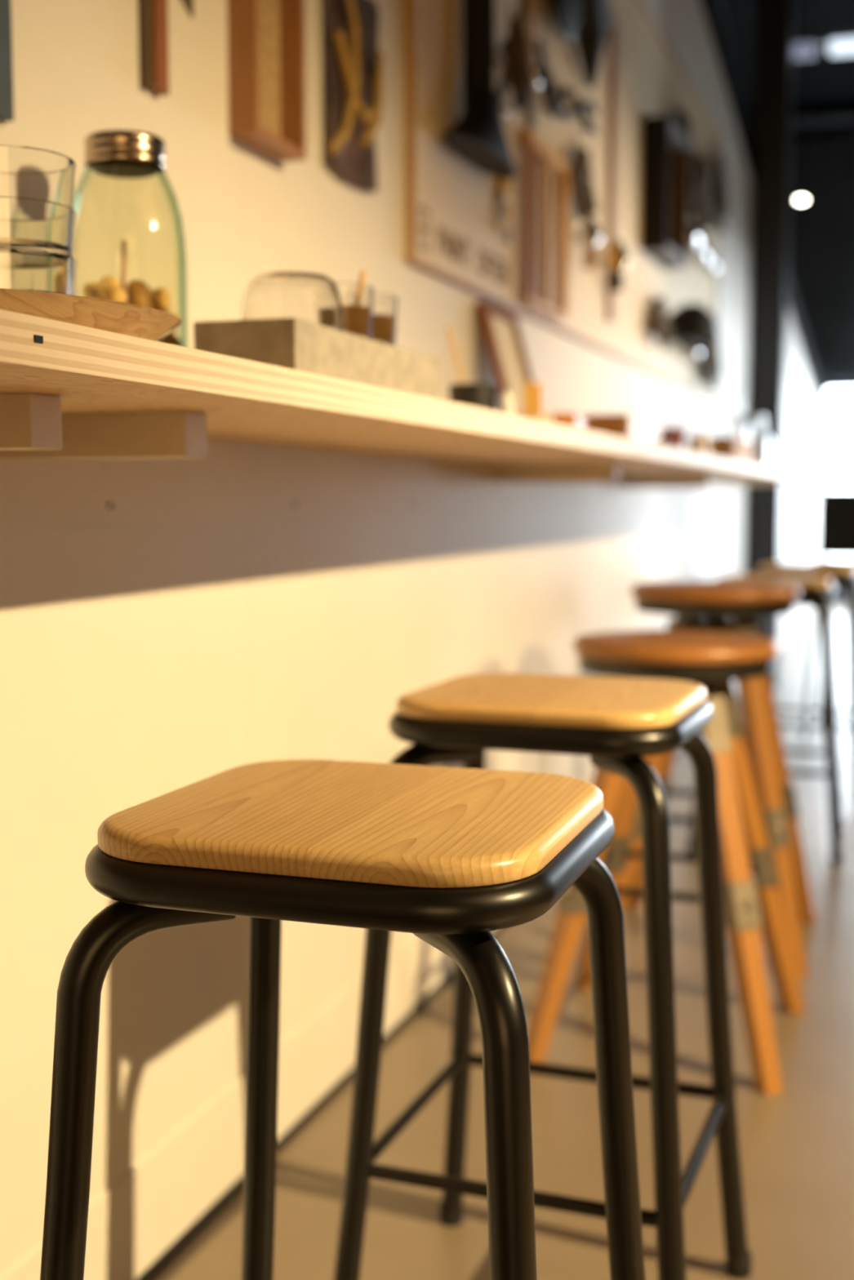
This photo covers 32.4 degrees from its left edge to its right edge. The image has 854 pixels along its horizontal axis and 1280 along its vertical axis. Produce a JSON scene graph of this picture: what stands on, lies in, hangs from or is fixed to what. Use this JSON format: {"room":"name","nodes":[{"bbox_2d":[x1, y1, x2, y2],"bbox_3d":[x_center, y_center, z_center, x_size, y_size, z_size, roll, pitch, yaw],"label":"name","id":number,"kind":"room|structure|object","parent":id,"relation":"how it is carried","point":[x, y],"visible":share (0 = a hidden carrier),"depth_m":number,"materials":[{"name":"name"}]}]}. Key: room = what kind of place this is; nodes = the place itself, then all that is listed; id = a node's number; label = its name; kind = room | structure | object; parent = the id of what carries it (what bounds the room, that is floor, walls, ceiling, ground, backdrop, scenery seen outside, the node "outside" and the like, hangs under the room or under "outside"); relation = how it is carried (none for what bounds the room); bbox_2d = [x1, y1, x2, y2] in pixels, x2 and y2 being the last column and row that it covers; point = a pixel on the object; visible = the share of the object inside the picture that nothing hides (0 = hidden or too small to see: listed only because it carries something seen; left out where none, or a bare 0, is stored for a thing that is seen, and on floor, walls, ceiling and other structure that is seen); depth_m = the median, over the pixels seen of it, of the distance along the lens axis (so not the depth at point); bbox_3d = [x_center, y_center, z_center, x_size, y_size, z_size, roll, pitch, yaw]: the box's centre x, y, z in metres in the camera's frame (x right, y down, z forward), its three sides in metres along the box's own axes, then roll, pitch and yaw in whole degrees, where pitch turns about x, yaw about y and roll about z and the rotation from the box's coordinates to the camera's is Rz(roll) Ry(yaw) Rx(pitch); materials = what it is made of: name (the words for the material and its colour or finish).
{"room":"cafe","nodes":[
{"label":"cafe","id":0,"kind":"room"},
{"bbox_2d":[0,0,829,1279],"bbox_3d":[0.863,-1.362,5.359,0.120,3.600,16.900,2,6,19],"label":"wall","id":1,"kind":"structure","parent":0,"point":[140,663],"depth_m":1.96,"materials":[{"name":"beige paint"}]},
{"bbox_2d":[0,0,13,121],"bbox_3d":[-0.473,-0.718,1.274,0.012,0.440,0.360,2,6,19],"label":"card","id":2,"kind":"object","parent":1,"relation":"attached to","point":[6,96],"visible":1,"depth_m":1.45,"materials":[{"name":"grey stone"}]},
{"bbox_2d":[138,0,168,96],"bbox_3d":[-0.319,-0.952,1.697,0.016,0.620,0.041,2,6,19],"label":"picture frame","id":3,"kind":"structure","parent":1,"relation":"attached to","point":[153,14],"depth_m":1.71,"materials":[{"name":"brown wood"}]},
{"bbox_2d":[181,0,193,17],"bbox_3d":[-0.299,-0.892,1.785,0.003,0.250,0.065,2,6,19],"label":"paper scrap","id":4,"kind":"object","parent":1,"relation":"attached to","point":[188,4],"visible":1,"depth_m":1.81,"materials":[{"name":"beige paper"}]},
{"bbox_2d":[226,0,306,162],"bbox_3d":[-0.215,-0.976,1.969,0.040,0.620,0.163,2,6,19],"label":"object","id":5,"kind":"object","parent":1,"relation":"attached to","point":[266,38],"visible":1,"depth_m":2.01,"materials":[{"name":"brown wood"}]},
{"bbox_2d":[0,749,675,1279],"bbox_3d":[-0.320,0.695,1.873,0.004,0.138,9.200,2,6,19],"label":"baseboard","id":6,"kind":"structure","parent":1,"relation":"attached to","point":[132,1223],"depth_m":1.97,"materials":[{"name":"beige paint"}]},
{"bbox_2d":[324,0,383,191],"bbox_3d":[-0.112,-0.870,2.304,0.018,0.312,0.217,2,6,19],"label":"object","id":7,"kind":"object","parent":1,"relation":"attached to","point":[355,61],"visible":1,"depth_m":2.30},
{"bbox_2d":[135,747,680,1279],"bbox_3d":[-0.317,0.770,1.879,0.010,0.012,9.200,2,6,19],"label":"trim","id":8,"kind":"structure","parent":1,"relation":"attached to","point":[153,1268],"depth_m":2.19,"materials":[{"name":"black rubber"}]},
{"bbox_2d":[0,308,822,527],"bbox_3d":[0.409,-0.356,3.328,0.386,0.135,8.200,2,6,19],"label":"bar counter","id":9,"kind":"object","parent":1,"relation":"attached to","point":[98,426],"visible":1,"depth_m":1.67,"materials":[{"name":"brown wood"}]},
{"bbox_2d":[0,288,181,341],"bbox_3d":[-0.363,-0.228,1.107,0.352,0.029,0.352,2,6,19],"label":"serving tray","id":10,"kind":"object","parent":9,"relation":"on","point":[122,317],"visible":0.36,"depth_m":1.01,"materials":[{"name":"wood"}]},
{"bbox_2d":[0,247,78,295],"bbox_3d":[-0.327,-0.261,1.161,0.102,0.078,0.102,2,6,19],"label":"glass tumbler","id":11,"kind":"object","parent":10,"relation":"on","point":[27,269],"visible":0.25,"depth_m":1.12,"materials":[{"name":"clear glass"}]},
{"bbox_2d":[0,195,76,257],"bbox_3d":[-0.327,-0.299,1.157,0.102,0.078,0.102,2,6,19],"label":"glass tumbler","id":12,"kind":"object","parent":11,"relation":"on","point":[25,223],"visible":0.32,"depth_m":1.12,"materials":[{"name":"clear glass"}]},
{"bbox_2d":[0,144,75,208],"bbox_3d":[-0.327,-0.336,1.154,0.102,0.078,0.102,2,6,19],"label":"glass tumbler","id":13,"kind":"object","parent":12,"relation":"on","point":[28,172],"visible":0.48,"depth_m":1.11,"materials":[{"name":"clear glass"}]},
{"bbox_2d":[73,129,188,347],"bbox_3d":[-0.306,-0.380,1.501,0.121,0.256,0.121,2,6,19],"label":"storage jar","id":14,"kind":"object","parent":9,"relation":"on","point":[117,153],"visible":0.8,"depth_m":1.46,"materials":[{"name":"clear glass"}]},
{"bbox_2d":[151,286,170,312],"bbox_3d":[-0.273,-0.349,1.514,0.019,0.031,0.037,-1,6,-13],"label":"dried fruit","id":15,"kind":"object","parent":14,"relation":"in","point":[161,299],"visible":0.84,"depth_m":1.50,"materials":[{"name":"orange food"}]},
{"bbox_2d":[159,335,182,346],"bbox_3d":[-0.269,-0.298,1.518,0.033,0.033,0.026,-3,6,-27],"label":"dried fruit","id":16,"kind":"object","parent":14,"relation":"in","point":[173,340],"visible":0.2,"depth_m":1.51,"materials":[{"name":"brown food"}]},
{"bbox_2d":[168,312,180,333],"bbox_3d":[-0.270,-0.321,1.496,0.039,0.024,0.026,1,6,13],"label":"dried fruit","id":17,"kind":"object","parent":14,"relation":"in","point":[172,313],"visible":0.07,"depth_m":1.49,"materials":[{"name":"orange food"}]},
{"label":"dried fruit","id":18,"kind":"object","parent":14,"relation":"in","visible":0},
{"label":"dried fruit","id":19,"kind":"object","parent":18,"relation":"on","visible":0},
{"bbox_2d":[149,288,155,308],"bbox_3d":[-0.291,-0.349,1.535,0.028,0.034,0.027,4,7,37],"label":"dried fruit","id":20,"kind":"object","parent":19,"relation":"on","point":[153,291],"visible":0.07,"depth_m":1.52,"materials":[{"name":"brown food"}]},
{"label":"dried fruit","id":21,"kind":"object","parent":14,"relation":"in","visible":0},
{"label":"dried fruit","id":22,"kind":"object","parent":21,"relation":"on","visible":0},
{"bbox_2d":[82,282,102,298],"bbox_3d":[-0.339,-0.345,1.496,0.026,0.036,0.030,1,6,12],"label":"dried fruit","id":23,"kind":"object","parent":22,"relation":"on","point":[91,289],"visible":0.38,"depth_m":1.48,"materials":[{"name":"brown food"}]},
{"label":"dried fruit","id":24,"kind":"object","parent":14,"relation":"in","visible":0},
{"label":"dried fruit","id":25,"kind":"object","parent":24,"relation":"on","visible":0},
{"bbox_2d":[97,275,127,302],"bbox_3d":[-0.314,-0.347,1.471,0.031,0.034,0.029,3,6,32],"label":"dried fruit","id":26,"kind":"object","parent":25,"relation":"on","point":[109,287],"visible":0.76,"depth_m":1.46,"materials":[{"name":"orange food"}]},
{"label":"dried fruit","id":27,"kind":"object","parent":14,"relation":"in","visible":0},
{"label":"dried fruit","id":28,"kind":"object","parent":27,"relation":"on","visible":0},
{"bbox_2d":[123,280,151,307],"bbox_3d":[-0.290,-0.343,1.475,0.028,0.037,0.021,-4,6,-33],"label":"dried fruit","id":29,"kind":"object","parent":28,"relation":"on","point":[138,292],"visible":0.69,"depth_m":1.47,"materials":[{"name":"orange food"}]},
{"label":"dried fruit","id":30,"kind":"object","parent":14,"relation":"in","visible":0},
{"bbox_2d":[120,240,126,288],"bbox_3d":[-0.309,-0.371,1.500,0.008,0.070,0.005,2,6,19],"label":"cinnamon stick","id":31,"kind":"object","parent":30,"relation":"on","point":[123,242],"visible":0.65,"depth_m":1.50,"materials":[{"name":"brown wood"}]},
{"bbox_2d":[193,317,438,399],"bbox_3d":[-0.104,-0.288,1.572,0.105,0.060,0.418,2,6,19],"label":"wooden box","id":32,"kind":"object","parent":9,"relation":"on","point":[292,343],"visible":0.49,"depth_m":1.41,"materials":[{"name":"beige wood"}]},
{"bbox_2d":[240,271,343,331],"bbox_3d":[-0.135,-0.336,1.474,0.103,0.054,0.103,2,6,19],"label":"glass bowl","id":33,"kind":"object","parent":32,"relation":"on","point":[312,297],"visible":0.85,"depth_m":1.43,"materials":[{"name":"clear glass"}]},
{"bbox_2d":[335,271,373,339],"bbox_3d":[-0.087,-0.331,1.573,0.062,0.129,0.062,2,6,19],"label":"drinking glass","id":34,"kind":"object","parent":32,"relation":"in","point":[357,299],"visible":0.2,"depth_m":1.55,"materials":[{"name":"clear glass"}]},
{"bbox_2d":[371,293,398,346],"bbox_3d":[-0.063,-0.329,1.651,0.062,0.110,0.062,2,6,19],"label":"drinking glass","id":35,"kind":"object","parent":32,"relation":"in","point":[384,317],"visible":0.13,"depth_m":1.62,"materials":[{"name":"glass"}]},
{"bbox_2d":[448,383,497,410],"bbox_3d":[0.066,-0.337,2.110,0.070,0.056,0.070,2,6,19],"label":"bowl","id":36,"kind":"object","parent":9,"relation":"on","point":[478,395],"visible":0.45,"depth_m":2.08,"materials":[{"name":"ceramic"}]},
{"bbox_2d":[445,325,464,383],"bbox_3d":[0.046,-0.378,2.084,0.006,0.129,0.055,5,7,44],"label":"chopstick","id":37,"kind":"object","parent":36,"relation":"in","point":[447,327],"visible":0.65,"depth_m":2.07,"materials":[{"name":"brown wood"}]},
{"bbox_2d":[475,299,533,416],"bbox_3d":[0.183,-0.548,3.085,0.094,0.294,0.250,2,6,19],"label":"picture frame","id":38,"kind":"object","parent":9,"relation":"on","point":[500,327],"visible":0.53,"depth_m":3.07,"materials":[{"name":"brown wood"}]},
{"bbox_2d":[499,391,513,414],"bbox_3d":[0.115,-0.335,2.131,0.020,0.048,0.020,2,6,19],"label":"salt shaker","id":39,"kind":"object","parent":9,"relation":"on","point":[506,406],"visible":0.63,"depth_m":2.12,"materials":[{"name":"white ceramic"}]},
{"bbox_2d":[524,382,543,414],"bbox_3d":[0.177,-0.383,2.450,0.030,0.085,0.045,1,5,7],"label":"wooden block","id":40,"kind":"object","parent":9,"relation":"on","point":[533,392],"visible":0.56,"depth_m":2.43,"materials":[{"name":"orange wood"}]},
{"bbox_2d":[521,413,551,422],"bbox_3d":[0.177,-0.350,2.389,0.030,0.030,0.045,4,7,36],"label":"wooden block","id":41,"kind":"object","parent":9,"relation":"on","point":[542,417],"visible":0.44,"depth_m":2.37,"materials":[{"name":"brown wood"}]},
{"bbox_2d":[552,413,585,429],"bbox_3d":[0.248,-0.372,2.565,0.040,0.040,0.130,1,6,13],"label":"wooden block","id":42,"kind":"object","parent":9,"relation":"on","point":[574,420],"visible":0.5,"depth_m":2.50,"materials":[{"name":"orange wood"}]},
{"bbox_2d":[580,413,661,443],"bbox_3d":[0.402,-0.432,3.090,0.118,0.062,0.360,2,6,19],"label":"wooden crate","id":43,"kind":"object","parent":9,"relation":"on","point":[625,425],"visible":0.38,"depth_m":2.92,"materials":[{"name":"brown wood"}]},
{"bbox_2d":[654,435,666,445],"bbox_3d":[0.482,-0.408,3.033,0.024,0.024,0.024,2,6,19],"label":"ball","id":44,"kind":"object","parent":9,"relation":"on","point":[660,440],"visible":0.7,"depth_m":3.02,"materials":[{"name":"white"}]},
{"bbox_2d":[661,426,687,448],"bbox_3d":[0.594,-0.495,3.697,0.116,0.072,0.116,2,6,19],"label":"clay pot","id":45,"kind":"object","parent":9,"relation":"on","point":[674,437],"visible":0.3,"depth_m":3.65,"materials":[{"name":"ceramic"}]},
{"bbox_2d":[691,430,710,454],"bbox_3d":[0.725,-0.516,3.895,0.048,0.076,0.048,2,6,19],"label":"bottle","id":46,"kind":"object","parent":9,"relation":"on","point":[700,444],"visible":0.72,"depth_m":3.88,"materials":[{"name":"glass"}]},
{"bbox_2d":[688,435,753,463],"bbox_3d":[0.935,-0.593,4.664,0.140,0.084,0.500,2,6,19],"label":"cardboard box","id":47,"kind":"object","parent":9,"relation":"on","point":[732,447],"visible":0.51,"depth_m":4.43,"materials":[{"name":"beige cardboard"}]},
{"bbox_2d":[723,395,749,440],"bbox_3d":[1.100,-0.735,5.231,0.090,0.260,0.090,2,6,19],"label":"glass bottle","id":48,"kind":"object","parent":9,"relation":"on","point":[736,425],"visible":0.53,"depth_m":5.20,"materials":[{"name":"glass"}]},
{"bbox_2d":[749,415,771,467],"bbox_3d":[1.222,-0.721,5.403,0.084,0.200,0.084,2,6,19],"label":"glass bottle","id":49,"kind":"object","parent":9,"relation":"on","point":[761,438],"visible":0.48,"depth_m":5.37,"materials":[{"name":"glass"}]},
{"bbox_2d":[404,0,532,315],"bbox_3d":[0.097,-1.237,2.898,0.018,1.084,0.795,2,6,19],"label":"pegboard","id":50,"kind":"object","parent":1,"relation":"attached to","point":[451,233],"visible":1,"depth_m":2.76,"materials":[{"name":"brown wood"}]},
{"bbox_2d":[444,0,528,179],"bbox_3d":[0.127,-1.233,2.838,0.079,0.620,0.518,2,6,19],"label":"tool","id":51,"kind":"object","parent":50,"relation":"hanging from","point":[478,136],"visible":0.98,"depth_m":2.77,"materials":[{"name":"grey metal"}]},
{"bbox_2d":[506,3,532,106],"bbox_3d":[0.185,-1.176,2.952,0.044,0.197,0.101,2,6,19],"label":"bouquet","id":52,"kind":"object","parent":51,"relation":"attached to","point":[519,71],"visible":1,"depth_m":2.94,"materials":[{"name":"brown plant"}]},
{"bbox_2d":[496,177,511,242],"bbox_3d":[0.169,-0.906,3.078,0.028,0.132,0.090,2,6,19],"label":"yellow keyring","id":53,"kind":"object","parent":50,"relation":"hanging from","point":[504,192],"visible":0.94,"depth_m":3.06,"materials":[{"name":"plastic"}]},
{"bbox_2d":[500,39,524,111],"bbox_3d":[0.184,-1.183,3.100,0.020,0.116,0.170,2,6,19],"label":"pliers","id":54,"kind":"object","parent":50,"relation":"hanging from","point":[519,106],"visible":0.41,"depth_m":3.11,"materials":[{"name":"metal"}]},
{"bbox_2d":[527,66,542,130],"bbox_3d":[0.241,-1.206,3.268,0.025,0.134,0.048,2,6,19],"label":"tool","id":55,"kind":"object","parent":50,"relation":"hanging from","point":[535,75],"visible":0.89,"depth_m":3.26,"materials":[{"name":"grey metal"}]},
{"bbox_2d":[520,128,570,319],"bbox_3d":[0.276,-0.944,3.385,0.023,0.370,0.360,2,6,19],"label":"wooden rack","id":56,"kind":"object","parent":50,"relation":"attached to","point":[533,144],"visible":1,"depth_m":3.36,"materials":[{"name":"orange wood"}]},
{"bbox_2d":[524,0,719,400],"bbox_3d":[0.715,-1.408,4.702,0.018,1.084,3.025,2,6,19],"label":"pegboard","id":57,"kind":"object","parent":1,"relation":"attached to","point":[651,79],"visible":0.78,"depth_m":4.31,"materials":[{"name":"brown wood"}]},
{"bbox_2d":[535,39,557,114],"bbox_3d":[0.272,-1.278,3.351,0.020,0.137,0.158,2,6,19],"label":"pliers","id":58,"kind":"object","parent":57,"relation":"hanging from","point":[548,87],"visible":0.99,"depth_m":3.34,"materials":[{"name":"metal"}]},
{"bbox_2d":[551,86,577,121],"bbox_3d":[0.327,-1.283,3.513,0.020,0.113,0.227,2,6,19],"label":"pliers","id":59,"kind":"object","parent":57,"relation":"hanging from","point":[566,91],"visible":0.89,"depth_m":3.50,"materials":[{"name":"metal"}]},
{"bbox_2d":[551,0,616,88],"bbox_3d":[0.370,-1.595,3.477,0.100,0.440,0.497,2,6,19],"label":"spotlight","id":60,"kind":"object","parent":57,"relation":"hanging from","point":[588,22],"visible":1,"depth_m":3.53,"materials":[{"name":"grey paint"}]},
{"bbox_2d":[569,130,598,222],"bbox_3d":[0.380,-1.151,3.629,0.046,0.215,0.223,2,6,19],"label":"tool","id":61,"kind":"object","parent":57,"relation":"hanging from","point":[580,171],"visible":1,"depth_m":3.63,"materials":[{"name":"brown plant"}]},
{"bbox_2d":[573,97,598,133],"bbox_3d":[0.404,-1.339,3.733,0.020,0.080,0.226,2,7,19],"label":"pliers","id":62,"kind":"object","parent":57,"relation":"hanging from","point":[580,105],"visible":1,"depth_m":3.72,"materials":[{"name":"metal"}]},
{"bbox_2d":[577,217,601,269],"bbox_3d":[0.413,-1.005,3.732,0.060,0.123,0.060,2,6,19],"label":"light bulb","id":63,"kind":"object","parent":57,"relation":"attached to","point":[589,236],"visible":0.98,"depth_m":3.72,"materials":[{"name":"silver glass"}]},
{"bbox_2d":[583,247,595,269],"bbox_3d":[0.413,-0.969,3.736,0.030,0.050,0.030,2,6,19],"label":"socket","id":64,"kind":"object","parent":63,"relation":"attached to","point":[588,252],"depth_m":3.72,"materials":[{"name":"beige plastic"}]},
{"bbox_2d":[606,24,617,322],"bbox_3d":[0.515,-1.292,4.095,0.008,0.800,0.060,2,6,19],"label":"ruler","id":65,"kind":"object","parent":57,"relation":"hanging from","point":[613,33],"visible":0.8,"depth_m":4.08,"materials":[{"name":"brown wood"}]},
{"bbox_2d":[604,240,629,291],"bbox_3d":[0.520,-1.025,4.033,0.068,0.133,0.068,2,6,19],"label":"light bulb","id":66,"kind":"object","parent":57,"relation":"attached to","point":[616,259],"visible":1,"depth_m":4.01,"materials":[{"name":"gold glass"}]},
{"bbox_2d":[609,271,622,291],"bbox_3d":[0.520,-0.983,4.037,0.034,0.050,0.034,2,6,19],"label":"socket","id":67,"kind":"object","parent":66,"relation":"attached to","point":[616,277],"depth_m":4.02,"materials":[{"name":"beige plastic"}]},
{"bbox_2d":[649,290,671,351],"bbox_3d":[0.748,-1.025,4.721,0.051,0.192,0.240,2,6,19],"label":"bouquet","id":68,"kind":"object","parent":57,"relation":"attached to","point":[661,327],"visible":1,"depth_m":4.70,"materials":[{"name":"brown plant"}]},
{"bbox_2d":[640,114,688,269],"bbox_3d":[0.764,-1.420,4.703,0.080,0.400,0.410,2,6,19],"label":"wall-mounted box","id":69,"kind":"object","parent":57,"relation":"attached to","point":[665,150],"visible":1,"depth_m":4.53,"materials":[{"name":"grey paint"}]},
{"bbox_2d":[675,102,694,167],"bbox_3d":[0.879,-1.717,5.032,0.056,0.233,0.275,2,6,19],"label":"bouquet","id":70,"kind":"object","parent":57,"relation":"attached to","point":[682,120],"visible":0.45,"depth_m":5.01,"materials":[{"name":"plant"}]},
{"bbox_2d":[681,343,701,361],"bbox_3d":[0.957,-1.042,5.325,0.070,0.070,0.070,2,6,19],"label":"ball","id":71,"kind":"object","parent":57,"relation":"attached to","point":[693,354],"visible":0.77,"depth_m":5.30,"materials":[{"name":"silver metal"}]},
{"bbox_2d":[669,303,715,349],"bbox_3d":[0.916,-1.073,5.035,0.170,0.123,0.341,2,6,19],"label":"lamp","id":72,"kind":"object","parent":57,"relation":"attached to","point":[691,324],"visible":0.96,"depth_m":4.90,"materials":[{"name":"black metal"}]},
{"bbox_2d":[687,221,702,251],"bbox_3d":[0.906,-1.428,5.094,0.098,0.159,0.140,2,6,19],"label":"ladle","id":73,"kind":"object","parent":57,"relation":"hanging from","point":[695,232],"visible":0.55,"depth_m":5.05,"materials":[{"name":"silver metal"}]},
{"bbox_2d":[687,241,711,265],"bbox_3d":[0.996,-1.448,5.380,0.084,0.152,0.120,2,6,19],"label":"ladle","id":74,"kind":"object","parent":57,"relation":"hanging from","point":[701,255],"visible":0.75,"depth_m":5.34,"materials":[{"name":"silver metal"}]},
{"bbox_2d":[688,148,717,231],"bbox_3d":[1.011,-1.651,5.424,0.060,0.318,0.566,2,6,19],"label":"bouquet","id":75,"kind":"object","parent":57,"relation":"attached to","point":[700,194],"visible":0.98,"depth_m":5.36,"materials":[{"name":"brown plant"}]},
{"bbox_2d":[701,235,719,273],"bbox_3d":[1.096,-1.491,5.691,0.070,0.145,0.100,2,6,19],"label":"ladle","id":76,"kind":"object","parent":57,"relation":"hanging from","point":[712,265],"visible":0.78,"depth_m":5.67,"materials":[{"name":"silver metal"}]},
{"bbox_2d":[702,297,721,393],"bbox_3d":[1.119,-1.159,5.791,0.057,0.367,0.407,2,6,19],"label":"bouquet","id":77,"kind":"object","parent":57,"relation":"attached to","point":[710,353],"visible":0.68,"depth_m":5.73,"materials":[{"name":"plant"}]},
{"bbox_2d":[712,134,728,235],"bbox_3d":[1.171,-1.818,5.885,0.055,0.392,0.277,2,6,19],"label":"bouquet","id":78,"kind":"object","parent":57,"relation":"attached to","point":[719,176],"visible":0.98,"depth_m":5.84,"materials":[{"name":"brown plant"}]},
{"bbox_2d":[718,0,734,61],"bbox_3d":[1.265,-2.718,6.526,0.060,0.920,2.400,2,6,19],"label":"beam","id":79,"kind":"structure","parent":1,"relation":"attached to","point":[719,1],"depth_m":6.66,"materials":[{"name":"grey paint"}]},
{"bbox_2d":[700,0,831,447],"bbox_3d":[1.582,-2.352,7.386,0.160,2.325,12.440,2,6,19],"label":"trim","id":80,"kind":"structure","parent":1,"relation":"attached to","point":[711,8],"depth_m":6.81,"materials":[{"name":"black paint"}]},
{"bbox_2d":[151,604,853,1279],"bbox_3d":[2.817,0.508,5.239,8.400,0.100,18.000,2,6,19],"label":"floor","id":81,"kind":"structure","parent":0,"point":[797,1143],"depth_m":2.25,"materials":[{"name":"concrete"}]},
{"bbox_2d":[40,759,645,1279],"bbox_3d":[-0.044,0.481,1.071,0.408,0.740,0.408,2,6,18],"label":"bar stool","id":82,"kind":"object","parent":81,"relation":"on","point":[449,858],"visible":1,"depth_m":0.95,"materials":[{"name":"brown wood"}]},
{"bbox_2d":[333,672,751,1279],"bbox_3d":[0.143,0.424,1.673,0.408,0.740,0.408,2,6,20],"label":"bar stool","id":83,"kind":"object","parent":81,"relation":"on","point":[615,722],"visible":0.98,"depth_m":1.57,"materials":[{"name":"black metal"}]},
{"bbox_2d":[527,630,804,1095],"bbox_3d":[0.432,0.351,2.597,0.438,0.712,0.438,2,6,19],"label":"stool","id":84,"kind":"object","parent":81,"relation":"on","point":[709,660],"visible":0.77,"depth_m":2.49,"materials":[{"name":"brown wood"}]},
{"bbox_2d":[619,580,815,977],"bbox_3d":[0.612,0.266,3.169,0.438,0.772,0.438,2,6,17],"label":"stool","id":85,"kind":"object","parent":81,"relation":"on","point":[689,601],"visible":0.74,"depth_m":3.03,"materials":[{"name":"brown wood"}]},
{"bbox_2d":[686,574,844,865],"bbox_3d":[0.950,0.197,4.066,0.408,0.740,0.408,2,6,16],"label":"bar stool","id":86,"kind":"object","parent":81,"relation":"on","point":[815,590],"visible":0.58,"depth_m":3.87,"materials":[{"name":"black metal"}]},
{"bbox_2d":[744,0,794,688],"bbox_3d":[1.719,-1.855,7.386,0.170,4.200,0.160,2,6,19],"label":"column","id":87,"kind":"structure","parent":81,"relation":"on","point":[775,19],"depth_m":7.31,"materials":[{"name":"grey paint"}]},
{"bbox_2d":[742,562,853,801],"bbox_3d":[1.256,0.121,4.867,0.408,0.740,0.408,2,6,20],"label":"bar stool","id":88,"kind":"object","parent":81,"relation":"on","point":[842,575],"visible":0.59,"depth_m":4.68,"materials":[{"name":"black metal"}]},
{"bbox_2d":[801,489,853,739],"bbox_3d":[1.756,-0.103,5.916,0.401,0.991,0.382,2,6,24],"label":"high chair","id":89,"kind":"object","parent":81,"relation":"on","point":[836,508],"visible":0.61,"depth_m":5.77,"materials":[{"name":"black metal"}]},
{"bbox_2d":[721,0,853,139],"bbox_3d":[2.817,-3.773,4.833,8.400,0.100,18.000,2,6,19],"label":"ceiling","id":90,"kind":"structure","parent":0,"point":[828,77],"depth_m":10.85,"materials":[{"name":"black paint"}]},
{"bbox_2d":[796,0,807,201],"bbox_3d":[1.452,-2.741,5.610,0.036,2.091,0.036,2,6,19],"label":"pendant lamp","id":91,"kind":"object","parent":90,"relation":"hanging from","point":[801,199],"visible":1,"depth_m":5.67,"materials":[{"name":"black"}]},
{"bbox_2d":[793,31,853,48],"bbox_3d":[2.609,-2.458,7.756,1.500,1.500,0.050,2,6,19],"label":"gantry","id":92,"kind":"object","parent":90,"relation":"attached to","point":[820,41],"visible":0.02,"depth_m":7.83,"materials":[{"name":"metal"}]},
{"bbox_2d":[793,42,815,59],"bbox_3d":[1.990,-3.133,7.830,0.150,0.070,0.070,2,6,19],"label":"strip light","id":93,"kind":"object","parent":92,"relation":"attached to","point":[798,49],"visible":0.56,"depth_m":7.80,"materials":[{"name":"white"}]},
{"bbox_2d":[829,38,853,55],"bbox_3d":[2.279,-3.123,7.732,0.320,0.070,0.070,2,6,19],"label":"strip light","id":94,"kind":"object","parent":92,"relation":"attached to","point":[842,46],"visible":1,"depth_m":7.73,"materials":[{"name":"white"}]},
{"bbox_2d":[788,134,853,604],"bbox_3d":[5.517,-2.373,12.850,8.250,4.200,0.200,2,6,19],"label":"wall","id":95,"kind":"structure","parent":0,"point":[821,242],"depth_m":13.30,"materials":[{"name":"paint"}]},
{"bbox_2d":[826,382,853,557],"bbox_3d":[5.533,-1.429,12.955,3.930,1.740,0.100,2,6,19],"label":"window","id":96,"kind":"structure","parent":95,"relation":"in","point":[840,396],"depth_m":13.53,"materials":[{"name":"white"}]},
{"bbox_3d":[3.870,-2.853,8.805,0.100,2.480,8.400,2,6,19],"label":"wall","id":97,"kind":"structure","parent":0,"visible":0},
{"bbox_2d":[746,97,853,129],"bbox_3d":[3.631,-3.170,8.538,4.400,0.100,0.160,2,6,19],"label":"beam","id":98,"kind":"structure","parent":97,"relation":"attached to","point":[840,110],"depth_m":8.89,"materials":[{"name":"black paint"}]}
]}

